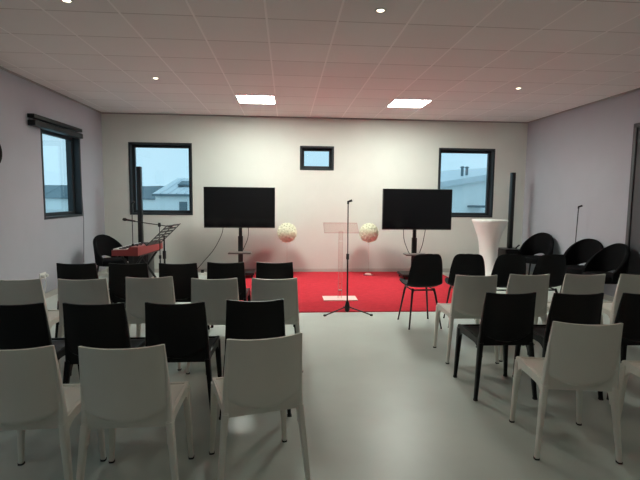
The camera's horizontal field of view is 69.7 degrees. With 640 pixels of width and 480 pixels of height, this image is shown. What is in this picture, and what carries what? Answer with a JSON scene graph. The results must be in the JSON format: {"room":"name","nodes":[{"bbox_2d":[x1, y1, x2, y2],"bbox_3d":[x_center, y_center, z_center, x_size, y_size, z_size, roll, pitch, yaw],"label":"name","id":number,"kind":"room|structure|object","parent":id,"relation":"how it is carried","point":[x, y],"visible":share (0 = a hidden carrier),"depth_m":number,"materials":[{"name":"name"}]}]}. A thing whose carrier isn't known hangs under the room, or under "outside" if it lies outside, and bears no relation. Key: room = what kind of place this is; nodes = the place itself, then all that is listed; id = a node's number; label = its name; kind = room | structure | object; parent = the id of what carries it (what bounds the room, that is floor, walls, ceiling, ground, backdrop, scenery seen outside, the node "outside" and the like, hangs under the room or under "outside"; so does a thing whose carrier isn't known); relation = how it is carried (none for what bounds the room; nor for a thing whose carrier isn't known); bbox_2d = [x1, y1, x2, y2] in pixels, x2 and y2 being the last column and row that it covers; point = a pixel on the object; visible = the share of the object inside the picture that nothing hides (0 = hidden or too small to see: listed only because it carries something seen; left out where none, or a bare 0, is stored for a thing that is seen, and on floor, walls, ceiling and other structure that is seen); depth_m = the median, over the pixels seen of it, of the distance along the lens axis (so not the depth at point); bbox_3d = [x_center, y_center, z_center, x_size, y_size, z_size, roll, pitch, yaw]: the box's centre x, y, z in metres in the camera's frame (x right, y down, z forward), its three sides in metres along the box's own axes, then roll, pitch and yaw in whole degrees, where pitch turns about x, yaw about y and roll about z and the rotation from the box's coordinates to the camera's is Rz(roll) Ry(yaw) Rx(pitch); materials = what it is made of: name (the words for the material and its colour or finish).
{"room":"house of worship","nodes":[
{"label":"house of worship","id":0,"kind":"room"},
{"bbox_2d":[0,69,105,292],"bbox_3d":[-3.695,-0.317,2.823,0.220,2.945,11.400,0,5,-4],"label":"wall","id":1,"kind":"structure","parent":0,"point":[31,245],"depth_m":6.21,"materials":[{"name":"white paint"}]},
{"bbox_2d":[0,145,1,162],"bbox_3d":[-3.732,-1.002,5.208,0.045,0.380,0.380,0,5,-4],"label":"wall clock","id":2,"kind":"object","parent":1,"relation":"attached to","point":[0,145],"visible":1,"depth_m":5.35,"materials":[{"name":"black plastic"}]},
{"bbox_2d":[39,272,48,293],"bbox_3d":[-3.800,0.643,6.319,0.086,0.369,0.283,0,5,-4],"label":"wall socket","id":3,"kind":"object","parent":1,"relation":"attached to","point":[43,275],"visible":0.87,"depth_m":6.32,"materials":[{"name":"white plastic"}]},
{"bbox_2d":[0,66,101,113],"bbox_3d":[-3.559,-1.772,2.695,0.020,0.022,11.400,0,5,-4],"label":"trim","id":4,"kind":"structure","parent":1,"relation":"attached to","point":[2,68],"depth_m":6.42,"materials":[{"name":"grey"}]},
{"bbox_2d":[27,113,83,219],"bbox_3d":[-3.928,-0.638,6.819,0.315,2.170,1.530,0,5,-4],"label":"window","id":5,"kind":"structure","parent":1,"relation":"in","point":[75,208],"depth_m":7.38,"materials":[{"name":"grey metal"}]},
{"bbox_2d":[44,269,106,298],"bbox_3d":[-3.593,1.112,2.966,0.014,0.075,11.380,0,5,-4],"label":"baseboard","id":6,"kind":"structure","parent":1,"relation":"attached to","point":[55,291],"depth_m":6.69,"materials":[{"name":"grey"}]},
{"bbox_2d":[277,223,296,242],"bbox_3d":[-0.604,0.167,8.412,0.369,0.975,0.367,-4,7,-41],"label":"ball","id":7,"kind":"object","parent":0,"point":[286,232],"visible":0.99,"depth_m":8.26,"materials":[{"name":"white plastic"}]},
{"bbox_2d":[101,114,527,268],"bbox_3d":[0.010,-0.849,8.894,8.490,2.945,0.220,0,5,-4],"label":"wall","id":8,"kind":"structure","parent":0,"point":[371,157],"depth_m":8.77,"materials":[{"name":"white paint"}]},
{"bbox_2d":[128,142,192,214],"bbox_3d":[-2.964,-1.143,8.640,1.150,1.335,0.218,0,5,-4],"label":"window","id":9,"kind":"structure","parent":8,"relation":"in","point":[132,146],"depth_m":8.58,"materials":[{"name":"grey metal"}]},
{"bbox_2d":[107,268,449,272],"bbox_3d":[0.003,0.591,8.912,8.050,0.075,0.014,0,5,-4],"label":"baseboard","id":10,"kind":"structure","parent":8,"relation":"attached to","point":[294,269],"depth_m":8.95,"materials":[{"name":"grey"}]},
{"bbox_2d":[102,112,527,122],"bbox_3d":[0.034,-2.293,8.638,8.050,0.022,0.020,0,5,-4],"label":"trim","id":11,"kind":"structure","parent":8,"relation":"attached to","point":[102,112],"depth_m":8.62,"materials":[{"name":"grey"}]},
{"bbox_2d":[300,146,333,170],"bbox_3d":[-0.064,-1.560,8.812,0.648,0.455,0.218,0,5,-4],"label":"window","id":12,"kind":"structure","parent":8,"relation":"in","point":[330,149],"depth_m":8.78,"materials":[{"name":"grey"}]},
{"bbox_2d":[438,148,494,216],"bbox_3d":[2.841,-1.121,9.065,1.120,1.335,0.218,0,5,-4],"label":"window","id":13,"kind":"structure","parent":8,"relation":"in","point":[490,153],"depth_m":9.03,"materials":[{"name":"grey"}]},
{"bbox_2d":[0,0,639,121],"bbox_3d":[0.446,-1.867,2.977,8.490,0.200,11.840,0,5,-4],"label":"ceiling","id":14,"kind":"structure","parent":0,"point":[317,58],"depth_m":4.79,"materials":[{"name":"tile"}]},
{"bbox_2d":[60,0,73,3],"bbox_3d":[-1.946,-1.839,3.531,0.096,0.008,0.096,0,5,-4],"label":"recessed light","id":15,"kind":"object","parent":14,"relation":"in","point":[64,1],"visible":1,"depth_m":3.54,"materials":[{"name":"white metal"}]},
{"bbox_2d":[235,95,275,103],"bbox_3d":[-0.986,-2.183,7.113,0.596,0.030,0.596,0,5,-4],"label":"ceiling light panel","id":16,"kind":"object","parent":14,"relation":"attached to","point":[246,99],"visible":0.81,"depth_m":7.12,"materials":[{"name":"white plastic"}]},
{"bbox_2d":[374,8,385,12],"bbox_3d":[0.481,-1.826,3.659,0.096,0.008,0.096,0,5,-4],"label":"recessed light","id":17,"kind":"object","parent":14,"relation":"in","point":[378,10],"visible":1,"depth_m":3.65,"materials":[{"name":"white metal"}]},
{"bbox_2d":[386,99,432,107],"bbox_3d":[1.407,-2.175,7.288,0.596,0.030,0.596,0,5,-4],"label":"ceiling light panel","id":18,"kind":"object","parent":14,"relation":"attached to","point":[403,103],"visible":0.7,"depth_m":7.30,"materials":[{"name":"white plastic"}]},
{"bbox_2d":[389,100,428,106],"bbox_3d":[1.407,-2.175,7.288,0.554,0.012,0.554,0,5,-4],"label":"diffuser","id":19,"kind":"object","parent":18,"relation":"attached to","point":[395,103],"depth_m":7.30,"materials":[{"name":"white plastic"}]},
{"bbox_2d":[0,272,639,479],"bbox_3d":[0.413,1.264,3.272,8.490,0.200,11.840,0,5,-4],"label":"floor","id":20,"kind":"structure","parent":0,"point":[381,402],"depth_m":2.95,"materials":[{"name":"paint"}]},
{"bbox_2d":[0,279,58,328],"bbox_3d":[-2.388,0.679,3.830,0.478,0.800,0.499,0,5,-4],"label":"chair","id":21,"kind":"object","parent":20,"relation":"on","point":[12,292],"visible":0.43,"depth_m":3.58,"materials":[{"name":"white plastic"}]},
{"bbox_2d":[0,303,79,378],"bbox_3d":[-1.894,0.759,3.037,0.478,0.800,0.499,0,5,-5],"label":"chair","id":22,"kind":"object","parent":20,"relation":"on","point":[25,326],"visible":0.53,"depth_m":2.80,"materials":[{"name":"black plastic"}]},
{"bbox_2d":[0,345,106,479],"bbox_3d":[-1.378,0.839,2.247,0.478,0.800,0.499,0,5,-6],"label":"chair","id":23,"kind":"object","parent":20,"relation":"on","point":[33,394],"visible":0.94,"depth_m":2.04,"materials":[{"name":"white plastic"}]},
{"bbox_2d":[55,263,98,337],"bbox_3d":[-2.377,0.598,4.689,0.478,0.800,0.499,0,5,-4],"label":"chair","id":24,"kind":"object","parent":20,"relation":"on","point":[88,271],"visible":0.19,"depth_m":4.43,"materials":[{"name":"black plastic"}]},
{"bbox_2d":[57,278,110,368],"bbox_3d":[-1.909,0.680,3.875,0.478,0.800,0.499,0,5,-7],"label":"chair","id":25,"kind":"object","parent":20,"relation":"on","point":[92,291],"visible":0.44,"depth_m":3.63,"materials":[{"name":"white plastic"}]},
{"bbox_2d":[62,302,144,383],"bbox_3d":[-1.408,0.761,3.068,0.478,0.800,0.499,0,5,-4],"label":"chair","id":26,"kind":"object","parent":20,"relation":"on","point":[105,326],"visible":0.69,"depth_m":2.83,"materials":[{"name":"black plastic"}]},
{"bbox_2d":[93,234,127,271],"bbox_3d":[-3.366,0.327,7.402,0.505,0.815,0.510,4,6,31],"label":"armchair","id":27,"kind":"object","parent":20,"relation":"on","point":[103,244],"visible":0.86,"depth_m":7.42,"materials":[{"name":"black fabric"}]},
{"bbox_2d":[108,263,148,307],"bbox_3d":[-1.891,0.600,4.725,0.478,0.800,0.499,0,5,-4],"label":"chair","id":28,"kind":"object","parent":20,"relation":"on","point":[117,272],"visible":0.49,"depth_m":4.48,"materials":[{"name":"black plastic"}]},
{"bbox_2d":[131,201,134,263],"bbox_3d":[-2.817,0.091,6.981,0.478,1.368,0.347,0,5,-4],"label":"microphone stand","id":29,"kind":"object","parent":20,"relation":"on","point":[133,201],"visible":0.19,"depth_m":6.87,"materials":[{"name":"black metal"}]},
{"bbox_2d":[76,344,193,479],"bbox_3d":[-0.901,0.841,2.277,0.478,0.800,0.499,0,5,-6],"label":"chair","id":30,"kind":"object","parent":20,"relation":"on","point":[126,387],"visible":1,"depth_m":2.06,"materials":[{"name":"white plastic"}]},
{"bbox_2d":[116,249,159,277],"bbox_3d":[-2.794,0.474,7.111,0.436,0.585,0.800,1,5,1],"label":"keyboard stand","id":31,"kind":"object","parent":20,"relation":"on","point":[156,251],"visible":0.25,"depth_m":7.35,"materials":[{"name":"black metal"}]},
{"bbox_2d":[111,242,162,255],"bbox_3d":[-2.790,0.111,7.077,0.380,0.145,1.000,1,5,1],"label":"keyboard","id":32,"kind":"object","parent":31,"relation":"on","point":[140,248],"visible":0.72,"depth_m":6.66,"materials":[{"name":"red paint"}]},
{"bbox_2d":[136,166,143,242],"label":"speaker","id":33,"kind":"object","parent":20,"relation":"on","point":[138,169],"depth_m":7.93},
{"bbox_2d":[136,168,141,242],"bbox_3d":[-3.119,-0.558,7.931,0.058,1.360,0.010,0,5,-4],"label":"grille","id":34,"kind":"object","parent":33,"relation":"attached to","point":[138,170],"depth_m":7.93,"materials":[{"name":"black metal"}]},
{"bbox_2d":[128,253,154,277],"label":"speaker","id":35,"kind":"object","parent":20,"relation":"on","point":[147,257],"depth_m":7.88},
{"bbox_2d":[129,255,146,263],"bbox_3d":[-3.119,0.421,7.877,0.290,0.440,0.012,0,5,-4],"label":"grille","id":36,"kind":"object","parent":35,"relation":"attached to","point":[136,258],"depth_m":7.86,"materials":[{"name":"black metal"}]},
{"bbox_2d":[122,218,170,262],"bbox_3d":[-2.539,0.220,6.970,0.783,1.120,0.375,0,5,-4],"label":"microphone stand","id":37,"kind":"object","parent":20,"relation":"on","point":[123,219],"visible":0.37,"depth_m":6.83,"materials":[{"name":"black metal"}]},
{"bbox_2d":[125,276,181,370],"bbox_3d":[-1.426,0.674,3.990,0.478,0.800,0.499,0,5,-8],"label":"chair","id":38,"kind":"object","parent":20,"relation":"on","point":[160,290],"visible":0.55,"depth_m":3.75,"materials":[{"name":"white plastic"}]},
{"bbox_2d":[144,223,180,263],"bbox_3d":[-2.306,0.280,6.790,0.448,1.034,0.477,1,5,8],"label":"music stand","id":39,"kind":"object","parent":20,"relation":"on","point":[152,242],"visible":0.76,"depth_m":6.78,"materials":[{"name":"black metal"}]},
{"bbox_2d":[145,302,221,406],"bbox_3d":[-0.922,0.762,3.108,0.478,0.800,0.499,0,5,-4],"label":"chair","id":40,"kind":"object","parent":20,"relation":"on","point":[183,328],"visible":0.78,"depth_m":2.88,"materials":[{"name":"black plastic"}]},
{"bbox_2d":[159,263,209,329],"bbox_3d":[-1.415,0.602,4.759,0.478,0.800,0.499,0,5,-4],"label":"chair","id":41,"kind":"object","parent":20,"relation":"on","point":[182,274],"visible":0.48,"depth_m":4.52,"materials":[{"name":"black plastic"}]},
{"bbox_2d":[198,270,206,274],"bbox_3d":[-2.225,0.599,8.455,0.420,0.098,0.060,-1,6,-13],"label":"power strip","id":42,"kind":"object","parent":20,"relation":"on","point":[202,271],"visible":0.28,"depth_m":8.44,"materials":[{"name":"white plastic"}]},
{"bbox_2d":[186,278,238,373],"bbox_3d":[-0.874,0.683,3.961,0.478,0.800,0.499,0,5,-4],"label":"chair","id":43,"kind":"object","parent":20,"relation":"on","point":[215,293],"visible":0.51,"depth_m":3.72,"materials":[{"name":"white plastic"}]},
{"bbox_2d":[207,262,250,327],"bbox_3d":[-0.966,0.597,4.862,0.478,0.800,0.499,0,5,-4],"label":"chair","id":44,"kind":"object","parent":20,"relation":"on","point":[214,270],"visible":0.32,"depth_m":4.61,"materials":[{"name":"black plastic"}]},
{"bbox_2d":[219,299,291,419],"bbox_3d":[-0.444,0.758,3.208,0.478,0.800,0.499,0,5,-6],"label":"chair","id":45,"kind":"object","parent":20,"relation":"on","point":[246,320],"visible":0.56,"depth_m":2.96,"materials":[{"name":"black plastic"}]},
{"bbox_2d":[209,332,310,479],"bbox_3d":[-0.334,0.833,2.428,0.478,0.800,0.499,-1,6,-19],"label":"chair","id":46,"kind":"object","parent":20,"relation":"on","point":[261,375],"visible":1,"depth_m":2.21,"materials":[{"name":"white plastic"}]},
{"bbox_2d":[256,262,295,333],"bbox_3d":[-0.479,0.599,4.898,0.478,0.800,0.499,0,5,-4],"label":"chair","id":47,"kind":"object","parent":20,"relation":"on","point":[263,270],"visible":0.35,"depth_m":4.64,"materials":[{"name":"black plastic"}]},
{"bbox_2d":[251,278,302,372],"bbox_3d":[-0.390,0.685,3.991,0.478,0.800,0.499,0,5,-4],"label":"chair","id":48,"kind":"object","parent":20,"relation":"on","point":[262,289],"visible":0.45,"depth_m":3.74,"materials":[{"name":"white plastic"}]},
{"bbox_2d":[239,272,453,312],"bbox_3d":[0.444,0.769,7.402,3.990,0.012,3.100,0,5,-4],"label":"carpet","id":49,"kind":"object","parent":20,"relation":"on","point":[382,291],"visible":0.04,"depth_m":7.04,"materials":[{"name":"red carpet"}]},
{"bbox_2d":[228,228,255,277],"bbox_3d":[-1.431,-0.025,8.253,0.520,1.370,0.420,0,5,-4],"label":"tv stand","id":50,"kind":"object","parent":49,"relation":"on","point":[240,252],"visible":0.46,"depth_m":8.26,"materials":[{"name":"black metal"}]},
{"bbox_2d":[203,187,274,227],"bbox_3d":[-1.421,-0.575,8.141,1.245,0.720,0.099,0,5,-4],"label":"television","id":51,"kind":"object","parent":50,"relation":"attached to","point":[224,207],"visible":1,"depth_m":8.09,"materials":[{"name":"black plastic"}]},
{"bbox_2d":[228,251,251,253],"bbox_3d":[-1.428,0.226,8.196,0.400,0.025,0.240,0,5,-4],"label":"shelf","id":52,"kind":"object","parent":50,"relation":"attached to","point":[230,252],"depth_m":8.12,"materials":[{"name":"grey"}]},
{"bbox_2d":[322,223,358,300],"bbox_3d":[0.290,0.301,6.515,0.482,1.082,0.280,0,5,-4],"label":"lectern","id":53,"kind":"object","parent":49,"relation":"on","point":[325,298],"visible":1,"depth_m":6.52,"materials":[{"name":"clear"}]},
{"bbox_2d":[359,223,378,274],"bbox_3d":[0.907,0.169,8.562,0.367,0.975,0.369,-2,6,-26],"label":"ball","id":54,"kind":"object","parent":49,"relation":"on","point":[369,232],"visible":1,"depth_m":8.42,"materials":[{"name":"white plastic"}]},
{"bbox_2d":[397,230,425,279],"bbox_3d":[1.707,0.007,8.262,0.520,1.370,0.420,0,5,-4],"label":"tv stand","id":55,"kind":"object","parent":49,"relation":"on","point":[413,253],"visible":0.32,"depth_m":8.27,"materials":[{"name":"black metal"}]},
{"bbox_2d":[403,253,425,255],"bbox_3d":[1.710,0.259,8.206,0.400,0.025,0.240,0,5,-4],"label":"shelf","id":56,"kind":"object","parent":55,"relation":"attached to","point":[407,254],"depth_m":8.17,"materials":[{"name":"grey"}]},
{"bbox_2d":[382,189,452,229],"bbox_3d":[1.717,-0.543,8.151,1.245,0.720,0.099,0,5,-4],"label":"television","id":57,"kind":"object","parent":55,"relation":"attached to","point":[402,209],"visible":1,"depth_m":8.10,"materials":[{"name":"black plastic"}]},
{"bbox_2d":[323,199,372,315],"bbox_3d":[0.340,0.205,5.785,0.615,1.433,0.445,0,5,-4],"label":"microphone stand","id":58,"kind":"object","parent":20,"relation":"on","point":[347,307],"visible":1,"depth_m":5.68,"materials":[{"name":"black metal"}]},
{"bbox_2d":[397,254,442,329],"bbox_3d":[1.157,0.552,5.285,0.417,0.856,0.510,0,5,-7],"label":"shell chair","id":59,"kind":"object","parent":20,"relation":"on","point":[426,270],"visible":0.98,"depth_m":5.09,"materials":[{"name":"black plastic"}]},
{"bbox_2d":[443,254,484,327],"bbox_3d":[1.671,0.554,5.323,0.417,0.856,0.510,1,5,8],"label":"shell chair","id":60,"kind":"object","parent":20,"relation":"on","point":[462,264],"visible":0.52,"depth_m":5.09,"materials":[{"name":"black plastic"}]},
{"bbox_2d":[433,275,498,363],"bbox_3d":[1.351,0.679,4.248,0.478,0.800,0.499,0,5,-2],"label":"chair","id":61,"kind":"object","parent":20,"relation":"on","point":[469,292],"visible":0.81,"depth_m":4.02,"materials":[{"name":"white plastic"}]},
{"bbox_2d":[472,219,507,275],"bbox_3d":[2.997,0.183,8.171,0.610,1.088,0.610,2,6,16],"label":"cocktail table","id":62,"kind":"object","parent":20,"relation":"on","point":[489,232],"visible":0.66,"depth_m":8.01,"materials":[{"name":"white fabric"}]},
{"bbox_2d":[453,292,537,400],"bbox_3d":[1.341,0.748,3.517,0.478,0.800,0.499,0,5,-4],"label":"chair","id":63,"kind":"object","parent":20,"relation":"on","point":[506,319],"visible":0.98,"depth_m":3.30,"materials":[{"name":"black plastic"}]},
{"bbox_2d":[491,254,525,290],"bbox_3d":[2.114,0.558,5.325,0.417,0.856,0.510,1,5,0],"label":"shell chair","id":64,"kind":"object","parent":20,"relation":"on","point":[505,265],"visible":0.53,"depth_m":5.09,"materials":[{"name":"black plastic"}]},
{"bbox_2d":[498,172,519,255],"bbox_3d":[3.573,-0.287,8.607,0.340,1.935,0.389,0,5,-4],"label":"speaker","id":65,"kind":"object","parent":20,"relation":"on","point":[509,249],"visible":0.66,"depth_m":8.55},
{"bbox_2d":[509,174,515,246],"bbox_3d":[3.579,-0.545,8.541,0.058,1.360,0.010,0,5,-4],"label":"grille","id":66,"kind":"object","parent":65,"relation":"attached to","point":[513,176],"depth_m":8.54,"materials":[{"name":"black metal"}]},
{"bbox_2d":[499,274,549,361],"bbox_3d":[1.842,0.677,4.324,0.478,0.800,0.499,0,5,-4],"label":"chair","id":67,"kind":"object","parent":20,"relation":"on","point":[517,284],"visible":0.5,"depth_m":4.08,"materials":[{"name":"white plastic"}]},
{"bbox_2d":[518,232,553,274],"bbox_3d":[3.763,0.315,8.011,0.544,0.877,0.548,-4,7,-39],"label":"armchair","id":68,"kind":"object","parent":20,"relation":"on","point":[542,242],"visible":0.59,"depth_m":8.13,"materials":[{"name":"black fabric"}]},
{"bbox_2d":[532,254,565,292],"bbox_3d":[2.574,0.560,5.359,0.417,0.856,0.510,0,5,-4],"label":"shell chair","id":69,"kind":"object","parent":20,"relation":"on","point":[554,265],"visible":0.59,"depth_m":5.13,"materials":[{"name":"black plastic"}]},
{"bbox_2d":[512,293,603,400],"bbox_3d":[1.830,0.753,3.524,0.478,0.800,0.499,0,5,-3],"label":"chair","id":70,"kind":"object","parent":20,"relation":"on","point":[567,308],"visible":0.43,"depth_m":3.28,"materials":[{"name":"black plastic"}]},
{"bbox_2d":[509,321,622,464],"bbox_3d":[1.463,0.822,2.742,0.478,0.800,0.499,1,5,4],"label":"chair","id":71,"kind":"object","parent":20,"relation":"on","point":[580,358],"visible":1,"depth_m":2.53,"materials":[{"name":"white plastic"}]},
{"bbox_2d":[533,274,605,344],"bbox_3d":[2.368,0.679,4.367,0.478,0.800,0.499,0,5,-2],"label":"chair","id":72,"kind":"object","parent":20,"relation":"on","point":[572,283],"visible":0.3,"depth_m":4.11,"materials":[{"name":"white plastic"}]},
{"bbox_2d":[575,205,582,241],"bbox_3d":[3.981,0.133,7.257,0.302,1.378,0.222,0,5,-4],"label":"microphone stand","id":73,"kind":"object","parent":20,"relation":"on","point":[580,205],"visible":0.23,"depth_m":7.17,"materials":[{"name":"black metal"}]},
{"bbox_2d":[560,238,603,292],"bbox_3d":[3.898,0.426,6.843,0.544,0.877,0.548,-4,7,-39],"label":"armchair","id":74,"kind":"object","parent":20,"relation":"on","point":[581,251],"visible":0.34,"depth_m":6.97,"materials":[{"name":"black fabric"}]},
{"bbox_2d":[582,243,629,283],"bbox_3d":[3.856,0.483,6.232,0.544,0.877,0.548,-1,6,-14],"label":"armchair","id":75,"kind":"object","parent":20,"relation":"on","point":[615,256],"visible":0.84,"depth_m":6.30,"materials":[{"name":"black fabric"}]},
{"bbox_2d":[600,293,639,399],"bbox_3d":[2.334,0.755,3.551,0.478,0.800,0.499,0,5,-4],"label":"chair","id":76,"kind":"object","parent":20,"relation":"on","point":[628,313],"visible":0.53,"depth_m":3.32,"materials":[{"name":"black plastic"}]},
{"bbox_2d":[602,274,639,323],"bbox_3d":[2.874,0.682,4.394,0.478,0.800,0.499,0,5,-3],"label":"chair","id":77,"kind":"object","parent":20,"relation":"on","point":[627,283],"visible":0.44,"depth_m":4.15,"materials":[{"name":"white plastic"}]},
{"bbox_2d":[618,360,639,418],"bbox_3d":[2.134,0.833,2.703,0.478,0.800,0.499,1,5,0],"label":"chair","id":78,"kind":"object","parent":20,"relation":"on","point":[627,367],"visible":0.75,"depth_m":2.92,"materials":[{"name":"white plastic"}]},
{"bbox_2d":[522,90,639,296],"bbox_3d":[4.553,-0.287,3.426,0.220,2.945,11.400,0,5,-4],"label":"wall","id":79,"kind":"structure","parent":0,"point":[575,158],"depth_m":7.29,"materials":[{"name":"white paint"}]},
{"bbox_2d":[526,270,613,301],"bbox_3d":[4.112,0.738,7.812,0.014,0.075,2.800,0,5,-4],"label":"baseboard","id":80,"kind":"structure","parent":79,"relation":"attached to","point":[606,297],"depth_m":6.70,"materials":[{"name":"grey"}]},
{"bbox_2d":[528,88,639,122],"bbox_3d":[4.449,-1.742,3.280,0.020,0.022,11.400,0,5,-4],"label":"trim","id":81,"kind":"structure","parent":79,"relation":"attached to","point":[633,90],"depth_m":7.09,"materials":[{"name":"grey"}]},
{"bbox_2d":[625,123,639,274],"bbox_3d":[4.227,-0.269,5.705,0.099,2.475,1.100,0,5,-4],"label":"door","id":82,"kind":"structure","parent":79,"relation":"in","point":[632,239],"depth_m":6.14,"materials":[{"name":"grey"}]},
{"label":"outside","id":83,"kind":"structure","parent":0,"visible":0},
{"bbox_3d":[-8.721,-6.364,119.616,500.000,0.200,400.000,0,5,-4],"label":"ground","id":84,"kind":"structure","parent":83,"visible":0},
{"bbox_2d":[45,185,163,212],"bbox_3d":[-28.434,-4.110,59.983,24.800,6.067,10.640,0,5,-4],"label":"warehouse","id":85,"kind":"structure","parent":84,"relation":"on","point":[56,196],"depth_m":55.50,"materials":[{"name":"white"}]},
{"bbox_2d":[152,178,188,209],"bbox_3d":[-5.107,-1.651,35.660,12.000,6.219,12.164,0,5,-4],"label":"house","id":86,"kind":"structure","parent":84,"relation":"on","point":[175,195],"depth_m":29.42,"materials":[{"name":"white"}]},
{"bbox_2d":[178,181,188,185],"bbox_3d":[-9.257,-3.970,32.185,1.100,0.372,1.392,0,5,-4],"label":"roof light","id":87,"kind":"object","parent":86,"relation":"attached to","point":[183,183],"depth_m":31.78,"materials":[{"name":"blue"}]},
{"bbox_2d":[440,166,486,212],"bbox_3d":[6.437,-1.028,26.971,10.724,6.850,9.070,-2,6,-27],"label":"gabled building","id":88,"kind":"structure","parent":84,"relation":"on","point":[468,186],"depth_m":23.23,"materials":[{"name":"white"}]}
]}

